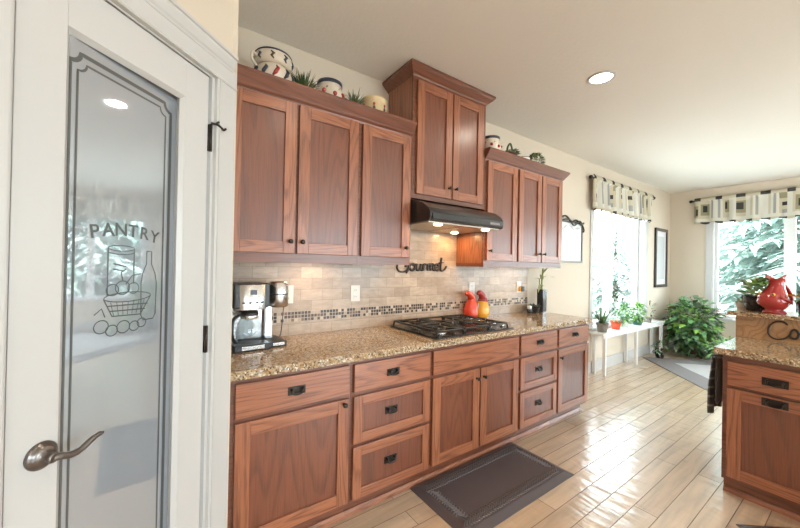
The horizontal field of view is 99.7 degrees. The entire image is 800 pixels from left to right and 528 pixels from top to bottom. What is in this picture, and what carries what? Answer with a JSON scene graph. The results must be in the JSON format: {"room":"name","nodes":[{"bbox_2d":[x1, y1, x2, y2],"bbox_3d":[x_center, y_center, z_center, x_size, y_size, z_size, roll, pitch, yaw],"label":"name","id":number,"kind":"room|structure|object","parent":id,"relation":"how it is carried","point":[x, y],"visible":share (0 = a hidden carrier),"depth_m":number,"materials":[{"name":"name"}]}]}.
{"room":"kitchen","nodes":[
{"label":"kitchen","id":0,"kind":"room"},
{"bbox_2d":[175,0,233,51],"bbox_3d":[-0.857,-0.034,0.926,0.110,2.820,1.018,1,0,11],"label":"wall","id":1,"kind":"structure","parent":0,"point":[216,16],"depth_m":1.30,"materials":[{"name":"beige paint"}]},
{"bbox_2d":[2,0,226,527],"bbox_3d":[-0.783,0.332,1.026,0.091,2.073,0.616,1,0,11],"label":"door","id":2,"kind":"structure","parent":1,"relation":"in","point":[107,337],"depth_m":0.93,"materials":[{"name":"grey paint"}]},
{"bbox_2d":[0,0,237,527],"bbox_3d":[-0.827,0.271,0.983,0.156,2.212,0.846,1,0,11],"label":"trim","id":3,"kind":"structure","parent":1,"relation":"attached to","point":[167,21],"depth_m":1.28,"materials":[{"name":"grey paint"}]},
{"bbox_2d":[226,0,238,527],"bbox_3d":[-0.933,-0.032,1.657,0.098,2.820,0.700,1,0,-35],"label":"wall","id":4,"kind":"structure","parent":0,"point":[236,2],"depth_m":1.40,"materials":[{"name":"beige paint"}]},
{"bbox_2d":[237,26,670,361],"bbox_3d":[1.630,0.030,3.997,8.464,2.820,0.180,1,0,-35],"label":"wall","id":5,"kind":"structure","parent":0,"point":[568,288],"depth_m":4.22,"materials":[{"name":"beige paint"}]},
{"bbox_2d":[288,285,292,303],"bbox_3d":[-0.735,0.200,2.208,0.075,0.118,0.009,1,0,-35],"label":"wall outlet","id":6,"kind":"object","parent":5,"relation":"attached to","point":[290,287],"visible":0.48,"depth_m":2.22,"materials":[{"name":"white plastic"}]},
{"bbox_2d":[233,86,359,263],"bbox_3d":[-0.657,-0.466,2.037,0.768,0.917,0.366,1,0,-35],"label":"upper cabinet","id":7,"kind":"object","parent":5,"relation":"attached to","point":[297,167],"visible":0.92,"depth_m":1.89,"materials":[{"name":"brown wood"}]},
{"bbox_2d":[237,63,416,137],"bbox_3d":[-0.477,-0.949,2.161,1.188,0.096,0.384,1,0,-35],"label":"crown molding","id":8,"kind":"structure","parent":5,"relation":"attached to","point":[249,78],"depth_m":1.96,"materials":[{"name":"brown wood"}]},
{"bbox_2d":[250,46,298,81],"bbox_3d":[-0.729,-1.119,1.944,0.268,0.233,0.244,1,0,-35],"label":"crock","id":9,"kind":"object","parent":8,"relation":"on","point":[275,61],"visible":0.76,"depth_m":1.85,"materials":[{"name":"beige ceramic"}]},
{"bbox_2d":[290,71,319,88],"bbox_3d":[-0.578,-1.073,2.031,0.227,0.148,0.236,1,0,-9],"label":"grass tuft","id":10,"kind":"object","parent":8,"relation":"on","point":[302,80],"visible":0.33,"depth_m":1.98,"materials":[{"name":"green plant"}]},
{"bbox_2d":[315,77,347,97],"bbox_3d":[-0.450,-1.072,2.153,0.214,0.151,0.214,1,0,-28],"label":"crock","id":11,"kind":"object","parent":8,"relation":"on","point":[333,86],"visible":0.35,"depth_m":2.08,"materials":[{"name":"beige ceramic"}]},
{"bbox_2d":[344,89,364,103],"bbox_3d":[-0.310,-1.060,2.222,0.194,0.133,0.191,1,0,20],"label":"grass tuft","id":12,"kind":"object","parent":8,"relation":"on","point":[352,98],"visible":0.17,"depth_m":2.18,"materials":[{"name":"green plant"}]},
{"bbox_2d":[362,95,386,111],"bbox_3d":[-0.182,-1.060,2.344,0.188,0.140,0.187,1,0,-35],"label":"crock","id":13,"kind":"object","parent":8,"relation":"on","point":[378,102],"visible":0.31,"depth_m":2.27,"materials":[{"name":"beige ceramic"}]},
{"bbox_2d":[350,285,359,300],"bbox_3d":[-0.329,0.216,2.493,0.075,0.118,0.009,1,0,-35],"label":"wall outlet","id":14,"kind":"object","parent":5,"relation":"attached to","point":[355,289],"visible":1,"depth_m":2.49,"materials":[{"name":"white plastic"}]},
{"bbox_2d":[233,230,527,335],"bbox_3d":[0.159,-0.017,2.845,3.050,1.015,0.012,1,0,-35],"label":"backsplash","id":15,"kind":"structure","parent":5,"relation":"attached to","point":[321,291],"depth_m":2.65,"materials":[{"name":"tile"}]},
{"bbox_2d":[357,123,411,264],"bbox_3d":[-0.172,-0.455,2.378,0.418,0.917,0.366,1,0,-35],"label":"upper cabinet","id":16,"kind":"object","parent":5,"relation":"attached to","point":[385,156],"visible":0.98,"depth_m":2.25,"materials":[{"name":"brown wood"}]},
{"bbox_2d":[396,258,446,273],"bbox_3d":[0.196,0.011,2.853,0.546,0.142,0.018,1,0,-35],"label":"word sign","id":17,"kind":"object","parent":5,"relation":"attached to","point":[433,267],"visible":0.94,"depth_m":2.85,"materials":[{"name":"grey metal"}]},
{"bbox_2d":[389,75,485,209],"bbox_3d":[0.322,-0.899,2.721,0.764,0.870,0.366,1,0,-35],"label":"upper cabinet","id":18,"kind":"object","parent":5,"relation":"attached to","point":[448,139],"visible":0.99,"depth_m":2.56,"materials":[{"name":"brown wood"}]},
{"bbox_2d":[382,58,495,105],"bbox_3d":[0.331,-1.369,2.724,0.879,0.070,0.386,1,0,-35],"label":"crown molding","id":19,"kind":"structure","parent":18,"relation":"on","point":[412,67],"depth_m":2.53,"materials":[{"name":"brown wood"}]},
{"bbox_2d":[410,199,502,233],"bbox_3d":[0.356,-0.362,2.648,0.750,0.196,0.533,1,0,-35],"label":"range hood","id":20,"kind":"object","parent":18,"relation":"attached to","point":[425,216],"visible":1,"depth_m":2.43,"materials":[{"name":"black metal"}]},
{"bbox_2d":[469,282,474,294],"bbox_3d":[0.683,0.232,3.204,0.075,0.118,0.009,1,0,-35],"label":"wall outlet","id":21,"kind":"object","parent":5,"relation":"attached to","point":[471,284],"visible":0.87,"depth_m":3.20,"materials":[{"name":"white plastic"}]},
{"bbox_2d":[456,160,517,266],"bbox_3d":[0.806,-0.432,3.065,0.436,0.917,0.366,1,0,-35],"label":"upper cabinet","id":22,"kind":"object","parent":5,"relation":"attached to","point":[497,248],"visible":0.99,"depth_m":2.95,"materials":[{"name":"brown wood"}]},
{"bbox_2d":[516,281,520,291],"bbox_3d":[1.276,0.246,3.621,0.075,0.118,0.009,1,0,-35],"label":"wall outlet","id":23,"kind":"object","parent":5,"relation":"attached to","point":[518,282],"visible":0.88,"depth_m":3.61,"materials":[{"name":"white plastic"}]},
{"bbox_2d":[518,286,524,291],"bbox_3d":[1.300,0.266,3.611,0.062,0.056,0.035,1,0,-35],"label":"night light","id":24,"kind":"object","parent":23,"relation":"attached to","point":[521,288],"visible":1,"depth_m":3.60,"materials":[{"name":"grey plastic"}]},
{"bbox_2d":[516,169,562,267],"bbox_3d":[1.292,-0.421,3.407,0.752,0.917,0.366,1,0,-35],"label":"upper cabinet","id":25,"kind":"object","parent":5,"relation":"attached to","point":[539,202],"visible":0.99,"depth_m":3.25,"materials":[{"name":"brown wood"}]},
{"bbox_2d":[485,147,569,181],"bbox_3d":[1.145,-0.911,3.301,1.245,0.096,0.384,1,0,-35],"label":"crown molding","id":26,"kind":"structure","parent":25,"relation":"attached to","point":[492,154],"depth_m":3.09,"materials":[{"name":"brown wood"}]},
{"bbox_2d":[485,135,501,149],"bbox_3d":[0.808,-1.043,3.006,0.214,0.151,0.214,1,0,-28],"label":"crock","id":27,"kind":"object","parent":26,"relation":"on","point":[490,140],"visible":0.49,"depth_m":2.93,"materials":[{"name":"beige ceramic"}]},
{"bbox_2d":[505,143,520,155],"bbox_3d":[1.022,-1.050,3.134,0.248,0.174,0.226,1,0,-35],"label":"plant","id":28,"kind":"object","parent":26,"relation":"on","point":[513,151],"visible":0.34,"depth_m":3.08,"materials":[{"name":"green plant"}]},
{"bbox_2d":[529,152,544,163],"bbox_3d":[1.377,-1.036,3.428,0.206,0.202,0.204,1,0,-35],"label":"moss ball","id":29,"kind":"object","parent":26,"relation":"on","point":[533,155],"visible":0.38,"depth_m":3.38,"materials":[{"name":"plant"}]},
{"bbox_2d":[561,215,584,262],"bbox_3d":[2.140,-0.307,4.210,0.599,0.575,0.048,1,0,-35],"label":"wall picture","id":30,"kind":"object","parent":5,"relation":"attached to","point":[572,231],"visible":0.79,"depth_m":4.24,"materials":[{"name":"grey metal"}]},
{"bbox_2d":[561,222,580,260],"bbox_3d":[2.125,-0.277,4.221,0.538,0.473,0.008,1,0,-35],"label":"print","id":31,"kind":"object","parent":30,"relation":"attached to","point":[571,231],"depth_m":4.23,"materials":[{"name":"grey paper"}]},
{"bbox_2d":[588,190,647,329],"bbox_3d":[3.288,-0.033,5.133,1.930,1.870,0.205,1,0,-35],"label":"window","id":32,"kind":"structure","parent":5,"relation":"in","point":[639,275],"depth_m":5.11,"materials":[{"name":"white plastic"}]},
{"bbox_2d":[589,174,655,222],"bbox_3d":[3.353,-0.929,5.018,2.172,0.469,0.115,1,0,-35],"label":"curtain valance","id":33,"kind":"object","parent":5,"relation":"hanging from","point":[609,196],"visible":1,"depth_m":4.86,"materials":[{"name":"beige fabric"}]},
{"bbox_2d":[588,339,668,373],"bbox_3d":[3.224,1.401,5.008,4.246,0.150,0.018,1,0,-35],"label":"baseboard","id":34,"kind":"structure","parent":5,"relation":"attached to","point":[616,358],"depth_m":5.05,"materials":[{"name":"grey paint"}]},
{"bbox_2d":[654,227,667,286],"bbox_3d":[4.606,-0.108,5.956,0.550,1.030,0.030,1,0,-35],"label":"wall picture","id":35,"kind":"object","parent":5,"relation":"attached to","point":[661,235],"visible":1,"depth_m":5.95,"materials":[{"name":"black wood"}]},
{"bbox_2d":[657,231,665,283],"bbox_3d":[4.601,-0.108,5.962,0.452,0.932,0.010,1,0,-35],"label":"print","id":36,"kind":"object","parent":35,"relation":"attached to","point":[661,235],"depth_m":5.97,"materials":[{"name":"grey"}]},
{"bbox_2d":[238,0,799,193],"bbox_3d":[2.644,-1.437,0.706,10.584,0.120,6.750,1,0,-35],"label":"ceiling","id":37,"kind":"structure","parent":0,"point":[703,94],"depth_m":2.35,"materials":[{"name":"white paint"}]},
{"bbox_2d":[587,70,615,84],"bbox_3d":[1.501,-1.386,2.519,0.190,0.008,0.190,1,0,-35],"label":"recessed light","id":38,"kind":"object","parent":37,"relation":"in","point":[601,77],"visible":1,"depth_m":2.51,"materials":[{"name":"grey paint"}]},
{"bbox_2d":[325,347,799,527],"bbox_3d":[2.602,1.503,0.671,10.284,0.120,6.400,1,0,-35],"label":"floor","id":39,"kind":"structure","parent":0,"point":[644,448],"depth_m":2.37,"materials":[{"name":"brown wood"}]},
{"bbox_2d":[227,362,350,527],"bbox_3d":[-0.677,0.948,1.870,0.596,0.874,0.656,1,0,-35],"label":"base cabinet","id":40,"kind":"object","parent":39,"relation":"on","point":[289,432],"visible":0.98,"depth_m":1.62,"materials":[{"name":"brown wood"}]},
{"bbox_2d":[343,349,429,518],"bbox_3d":[-0.206,0.958,2.203,0.555,0.874,0.655,1,0,-35],"label":"base cabinet","id":41,"kind":"object","parent":39,"relation":"on","point":[390,395],"visible":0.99,"depth_m":1.94,"materials":[{"name":"brown wood"}]},
{"bbox_2d":[422,335,518,481],"bbox_3d":[0.391,0.972,2.621,0.900,0.874,0.656,1,0,-35],"label":"base cabinet","id":42,"kind":"object","parent":39,"relation":"on","point":[473,405],"visible":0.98,"depth_m":2.34,"materials":[{"name":"brown wood"}]},
{"bbox_2d":[230,311,591,381],"bbox_3d":[0.385,0.515,2.620,3.181,0.040,0.646,1,0,-35],"label":"countertop","id":43,"kind":"structure","parent":42,"relation":"on","point":[320,349],"depth_m":2.03,"materials":[{"name":"brown stone"}]},
{"bbox_2d":[231,281,288,352],"bbox_3d":[-0.805,0.284,1.942,0.365,0.367,0.239,1,0,-40],"label":"coffee maker","id":44,"kind":"object","parent":43,"relation":"on","point":[252,302],"visible":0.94,"depth_m":1.89,"materials":[{"name":"silver plastic"}]},
{"bbox_2d":[390,314,513,339],"bbox_3d":[0.408,0.467,2.622,0.808,0.053,0.538,1,0,-35],"label":"gas cooktop","id":45,"kind":"object","parent":43,"relation":"in","point":[456,326],"visible":1,"depth_m":2.52,"materials":[{"name":"black metal"}]},
{"bbox_2d":[463,291,478,318],"bbox_3d":[0.641,0.370,3.088,0.135,0.256,0.166,1,0,41],"label":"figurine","id":46,"kind":"object","parent":43,"relation":"on","point":[471,306],"visible":0.88,"depth_m":3.06,"materials":[{"name":"red ceramic"}]},
{"bbox_2d":[476,290,488,317],"bbox_3d":[0.768,0.373,3.186,0.150,0.256,0.138,1,0,-10],"label":"jug","id":47,"kind":"object","parent":43,"relation":"on","point":[483,310],"visible":0.84,"depth_m":3.13,"materials":[{"name":"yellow ceramic"}]},
{"bbox_2d":[527,306,531,312],"bbox_3d":[1.364,0.479,3.557,0.060,0.078,0.059,1,0,-35],"label":"candle holder","id":48,"kind":"object","parent":43,"relation":"on","point":[529,308],"visible":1,"depth_m":3.54,"materials":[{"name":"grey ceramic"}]},
{"bbox_2d":[528,303,540,312],"bbox_3d":[1.440,0.470,3.623,0.143,0.099,0.132,1,0,-35],"label":"herb pot","id":49,"kind":"object","parent":43,"relation":"on","point":[535,308],"visible":0.83,"depth_m":3.58,"materials":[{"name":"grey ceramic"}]},
{"bbox_2d":[530,305,540,312],"bbox_3d":[1.440,0.485,3.623,0.132,0.070,0.132,1,0,-35],"label":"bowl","id":50,"kind":"object","parent":49,"relation":"on","point":[535,308],"depth_m":3.58,"materials":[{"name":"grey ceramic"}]},
{"bbox_2d":[535,268,552,311],"bbox_3d":[1.582,0.260,3.689,0.350,0.525,0.144,1,0,-35],"label":"flower vase","id":51,"kind":"object","parent":43,"relation":"on","point":[541,293],"visible":0.95,"depth_m":3.69,"materials":[{"name":"grey ceramic"}]},
{"bbox_2d":[410,442,573,527],"bbox_3d":[0.616,1.399,2.191,1.010,0.023,0.503,1,0,-35],"label":"floor mat","id":52,"kind":"object","parent":39,"relation":"on","point":[486,490],"visible":1,"depth_m":2.11,"materials":[{"name":"grey rubber"}]},
{"bbox_2d":[510,328,556,441],"bbox_3d":[0.981,0.986,3.037,0.542,0.874,0.655,1,0,-35],"label":"base cabinet","id":53,"kind":"object","parent":39,"relation":"on","point":[537,375],"visible":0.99,"depth_m":2.78,"materials":[{"name":"brown wood"}]},
{"bbox_2d":[548,323,588,424],"bbox_3d":[1.430,0.996,3.351,0.553,0.874,0.656,1,0,-35],"label":"base cabinet","id":54,"kind":"object","parent":39,"relation":"on","point":[572,348],"visible":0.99,"depth_m":3.10,"materials":[{"name":"brown wood"}]},
{"bbox_2d":[589,319,664,375],"bbox_3d":[3.447,1.200,5.041,2.160,0.560,0.173,1,0,-35],"label":"bench","id":55,"kind":"object","parent":39,"relation":"on","point":[631,328],"visible":0.91,"depth_m":4.92,"materials":[{"name":"white paint"}]},
{"bbox_2d":[591,307,620,332],"bbox_3d":[2.757,0.720,4.490,0.658,0.368,0.240,1,0,-35],"label":"potted plant","id":56,"kind":"object","parent":55,"relation":"on","point":[602,325],"visible":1,"depth_m":4.45,"materials":[{"name":"green plant"}]},
{"bbox_2d":[610,308,625,329],"bbox_3d":[3.039,0.767,4.699,0.240,0.287,0.224,1,0,1],"label":"potted plant","id":57,"kind":"object","parent":55,"relation":"on","point":[615,324],"visible":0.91,"depth_m":4.68,"materials":[{"name":"green plant"}]},
{"bbox_2d":[614,301,635,326],"bbox_3d":[3.274,0.737,4.918,0.410,0.394,0.276,1,0,-35],"label":"potted plant","id":58,"kind":"object","parent":55,"relation":"on","point":[628,318],"visible":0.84,"depth_m":4.87,"materials":[{"name":"green plant"}]},
{"bbox_2d":[629,301,647,324],"bbox_3d":[3.619,0.741,5.131,0.297,0.365,0.295,1,0,5],"label":"potted plant","id":59,"kind":"object","parent":55,"relation":"on","point":[638,321],"visible":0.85,"depth_m":5.10,"materials":[{"name":"green plant"}]},
{"bbox_2d":[640,300,655,322],"bbox_3d":[3.950,0.759,5.380,0.424,0.368,0.218,1,0,-35],"label":"potted plant","id":60,"kind":"object","parent":55,"relation":"on","point":[649,318],"visible":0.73,"depth_m":5.35,"materials":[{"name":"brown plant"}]},
{"bbox_2d":[651,340,667,358],"bbox_3d":[4.116,1.350,5.347,0.262,0.289,0.250,1,0,5],"label":"floor plant","id":61,"kind":"object","parent":39,"relation":"on","point":[658,354],"visible":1,"depth_m":5.32,"materials":[{"name":"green plant"}]},
{"bbox_2d":[643,357,710,389],"bbox_3d":[4.535,1.488,3.635,2.000,0.012,3.200,1,0,11],"label":"area rug","id":62,"kind":"object","parent":39,"relation":"on","point":[697,372],"visible":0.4,"depth_m":4.79,"materials":[{"name":"grey carpet"}]},
{"bbox_2d":[702,335,732,358],"bbox_3d":[4.783,1.297,4.937,0.641,0.518,0.643,1,0,-35],"label":"fern","id":63,"kind":"object","parent":62,"relation":"on","point":[724,338],"visible":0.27,"depth_m":4.99,"materials":[{"name":"green plant"}]},
{"bbox_2d":[662,295,728,358],"bbox_3d":[4.837,1.068,5.562,0.989,1.110,0.923,1,0,-35],"label":"bush","id":64,"kind":"object","parent":39,"relation":"on","point":[689,340],"visible":0.94,"depth_m":5.43,"materials":[{"name":"green plant"}]},
{"bbox_2d":[680,341,701,356],"bbox_3d":[4.850,1.401,5.612,0.392,0.220,0.392,1,0,-35],"label":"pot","id":65,"kind":"object","parent":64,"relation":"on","point":[693,353],"depth_m":5.47,"materials":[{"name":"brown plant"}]},
{"bbox_2d":[721,355,799,521],"bbox_3d":[2.384,1.008,2.102,0.655,0.874,0.448,1,0,-35],"label":"base cabinet","id":66,"kind":"object","parent":39,"relation":"on","point":[760,457],"visible":0.99,"depth_m":1.98,"materials":[{"name":"brown wood"}]},
{"bbox_2d":[713,336,799,366],"bbox_3d":[2.753,0.556,1.594,0.653,0.040,1.780,1,0,-35],"label":"countertop","id":67,"kind":"structure","parent":66,"relation":"on","point":[784,353],"depth_m":2.08,"materials":[{"name":"brown stone"}]},
{"bbox_3d":[2.247,0.604,2.309,0.520,0.028,0.051,1,0,-35],"label":"towel bar","id":68,"kind":"object","parent":66,"relation":"attached to","visible":0},
{"bbox_2d":[707,354,722,412],"bbox_3d":[2.164,0.788,2.291,0.360,0.394,0.048,1,0,-35],"label":"dish towel","id":69,"kind":"object","parent":68,"relation":"hanging from","point":[715,383],"visible":0.59,"depth_m":2.21,"materials":[{"name":"grey fabric"}]},
{"bbox_2d":[736,524,788,527],"bbox_3d":[2.030,1.426,1.454,0.420,0.018,0.780,1,0,4],"label":"mat","id":70,"kind":"object","parent":39,"relation":"on","point":[738,525],"visible":1,"depth_m":1.83,"materials":[{"name":"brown rubber"}]},
{"bbox_2d":[736,316,799,343],"bbox_3d":[3.072,0.923,1.822,0.140,1.068,1.800,1,0,-35],"label":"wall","id":71,"kind":"structure","parent":39,"relation":"on","point":[751,327],"depth_m":2.40,"materials":[{"name":"brown wood"}]},
{"bbox_2d":[727,308,799,321],"bbox_3d":[3.146,0.375,1.885,0.407,0.032,1.867,1,0,-35],"label":"countertop","id":72,"kind":"structure","parent":71,"relation":"on","point":[791,316],"depth_m":2.40,"materials":[{"name":"brown stone"}]},
{"bbox_2d":[724,298,744,308],"bbox_3d":[2.694,0.308,2.685,0.210,0.091,0.211,1,0,-35],"label":"potted plant","id":73,"kind":"object","parent":72,"relation":"on","point":[739,304],"visible":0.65,"depth_m":2.66,"materials":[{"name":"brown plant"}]},
{"bbox_2d":[731,276,768,310],"bbox_3d":[2.719,0.223,2.573,0.286,0.260,0.266,1,0,-35],"label":"potted plant","id":74,"kind":"object","parent":72,"relation":"on","point":[749,300],"visible":0.64,"depth_m":2.56,"materials":[{"name":"green plant"}]},
{"bbox_2d":[756,274,793,313],"bbox_3d":[2.725,0.214,2.458,0.215,0.278,0.183,1,0,-39],"label":"jug","id":75,"kind":"object","parent":72,"relation":"on","point":[774,298],"visible":1,"depth_m":2.41,"materials":[{"name":"red ceramic"}]},
{"bbox_2d":[787,292,799,314],"bbox_3d":[2.829,0.272,2.338,0.374,0.165,0.313,1,0,-35],"label":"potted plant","id":76,"kind":"object","parent":72,"relation":"on","point":[797,302],"visible":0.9,"depth_m":2.35,"materials":[{"name":"green plant"}]},
{"bbox_2d":[767,321,799,339],"bbox_3d":[2.641,0.461,2.310,0.014,0.135,0.176,1,0,-35],"label":"word sign","id":77,"kind":"object","parent":71,"relation":"attached to","point":[768,328],"visible":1,"depth_m":2.31,"materials":[{"name":"grey metal"}]},
{"bbox_2d":[669,177,799,345],"bbox_3d":[6.962,0.132,3.613,0.180,2.820,6.580,1,0,-35],"label":"wall","id":78,"kind":"structure","parent":0,"point":[687,238],"depth_m":6.00,"materials":[{"name":"beige paint"}]},
{"bbox_2d":[689,187,799,223],"bbox_3d":[6.826,-0.894,3.582,0.116,0.459,5.891,1,0,-35],"label":"curtain valance","id":79,"kind":"object","parent":78,"relation":"attached to","point":[785,202],"visible":1,"depth_m":5.37,"materials":[{"name":"beige fabric"}]},
{"bbox_2d":[705,217,799,321],"bbox_3d":[6.934,0.031,3.617,0.205,1.870,5.530,1,0,-35],"label":"window","id":80,"kind":"structure","parent":78,"relation":"in","point":[712,290],"depth_m":5.76,"materials":[{"name":"white plastic"}]},
{"bbox_2d":[714,308,726,317],"bbox_3d":[5.418,0.827,5.684,0.157,0.165,0.196,1,0,-35],"label":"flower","id":81,"kind":"object","parent":80,"relation":"on","point":[723,310],"visible":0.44,"depth_m":5.68,"materials":[{"name":"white plant"}]},
{"label":"outside","id":82,"kind":"structure","parent":0,"visible":0},
{"bbox_3d":[6.592,2.228,7.393,56.000,0.150,60.000,1,0,-35],"label":"ground","id":83,"kind":"structure","parent":82,"visible":0},
{"bbox_2d":[593,214,631,316],"bbox_3d":[8.717,0.331,13.755,4.363,4.468,4.570,1,0,-35],"label":"conifer tree","id":84,"kind":"object","parent":83,"relation":"on","point":[617,293],"visible":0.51,"depth_m":13.51,"materials":[{"name":"plant"}]},
{"bbox_2d":[718,218,782,306],"bbox_3d":[14.778,-1.995,14.522,6.283,9.282,6.256,1,0,8],"label":"conifer tree","id":85,"kind":"object","parent":83,"relation":"on","point":[725,225],"visible":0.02,"depth_m":14.27,"materials":[{"name":"plant"}]},
{"bbox_2d":[718,216,799,315],"bbox_3d":[9.745,-2.102,7.260,7.772,9.610,7.574,1,0,-35],"label":"conifer tree","id":86,"kind":"object","parent":83,"relation":"on","point":[772,266],"visible":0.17,"depth_m":7.88,"materials":[{"name":"green plant"}]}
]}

